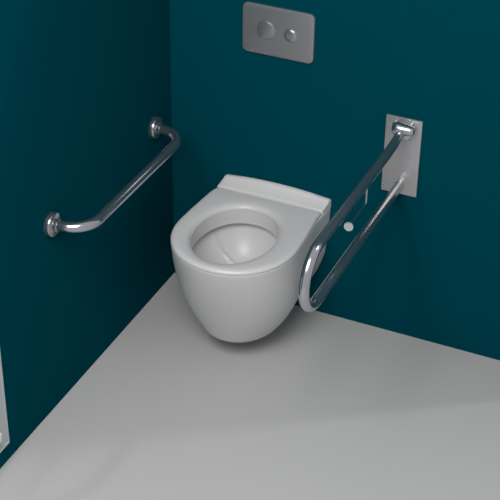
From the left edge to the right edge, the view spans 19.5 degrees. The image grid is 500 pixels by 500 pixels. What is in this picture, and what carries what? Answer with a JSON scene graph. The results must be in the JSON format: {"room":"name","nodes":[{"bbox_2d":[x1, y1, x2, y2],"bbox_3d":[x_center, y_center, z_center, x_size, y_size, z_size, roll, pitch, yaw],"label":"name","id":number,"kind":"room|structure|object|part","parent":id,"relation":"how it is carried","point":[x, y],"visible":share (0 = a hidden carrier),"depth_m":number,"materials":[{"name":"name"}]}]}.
{"room":"public restroom","nodes":[
{"label":"public restroom","id":0,"kind":"room"},
{"bbox_2d":[0,0,174,468],"bbox_3d":[-0.782,-0.493,3.720,0.120,2.700,2.520,15,36,20],"label":"wall","id":1,"kind":"structure","parent":0,"point":[83,83],"depth_m":4.45,"materials":[{"name":"teal paint"}]},
{"bbox_2d":[0,352,9,452],"bbox_3d":[-0.823,0.418,4.042,0.020,0.676,0.473,15,36,20],"label":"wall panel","id":2,"kind":"object","parent":1,"relation":"attached to","point":[4,433],"visible":1,"depth_m":4.34,"materials":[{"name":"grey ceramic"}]},
{"bbox_2d":[44,116,180,236],"bbox_3d":[-0.396,-0.228,4.569,0.135,0.076,0.743,15,36,20],"label":"grab bar","id":3,"kind":"object","parent":1,"relation":"attached to","point":[53,223],"visible":1,"depth_m":4.47,"materials":[{"name":"silver metal"}]},
{"bbox_2d":[0,273,499,499],"bbox_3d":[0.584,1.277,3.611,3.520,0.100,3.320,15,36,20],"label":"floor","id":4,"kind":"structure","parent":0,"point":[319,406],"depth_m":4.62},
{"bbox_2d":[169,0,499,359],"bbox_3d":[0.486,-0.888,4.350,1.580,2.700,0.120,15,36,20],"label":"wall","id":5,"kind":"structure","parent":0,"point":[429,270],"depth_m":4.72,"materials":[{"name":"teal paint"}]},
{"bbox_2d":[170,174,330,342],"bbox_3d":[-0.027,0.069,4.830,0.423,0.406,0.524,15,36,20],"label":"toilet","id":6,"kind":"object","parent":5,"relation":"attached to","point":[239,254],"visible":0.96,"depth_m":4.76,"materials":[{"name":"white ceramic"}]},
{"bbox_3d":[-0.038,-0.030,4.732,0.423,0.071,0.465,15,36,20],"label":"seat","id":7,"kind":"part","parent":6,"relation":"part of","materials":[{"name":"white ceramic"}]},
{"bbox_2d":[243,1,315,63],"bbox_3d":[0.088,-0.687,4.607,0.246,0.169,0.017,15,36,20],"label":"flush plate","id":8,"kind":"object","parent":5,"relation":"attached to","point":[274,31],"visible":1,"depth_m":4.60,"materials":[{"name":"grey metal"}]},
{"bbox_2d":[298,114,422,311],"bbox_3d":[0.315,-0.095,4.335,0.120,0.276,0.830,15,36,20],"label":"support rail","id":9,"kind":"object","parent":5,"relation":"attached to","point":[399,160],"visible":1,"depth_m":4.46,"materials":[{"name":"metal"}]},
{"bbox_3d":[0.291,-0.070,4.290,0.029,0.029,0.013,15,36,20],"label":"knob","id":10,"kind":"part","parent":9,"relation":"part of","materials":[{"name":"white plastic"}]},
{"bbox_3d":[0.323,-0.135,4.329,0.006,0.073,0.145,15,36,20],"label":"paper roll arm","id":11,"kind":"part","parent":9,"relation":"part of","materials":[{"name":"silver metal"}]},
{"bbox_3d":[0.485,-0.300,4.650,0.120,0.276,0.005,15,36,20],"label":"wall plate","id":12,"kind":"part","parent":9,"relation":"part of","materials":[{"name":"metal"}]}
]}

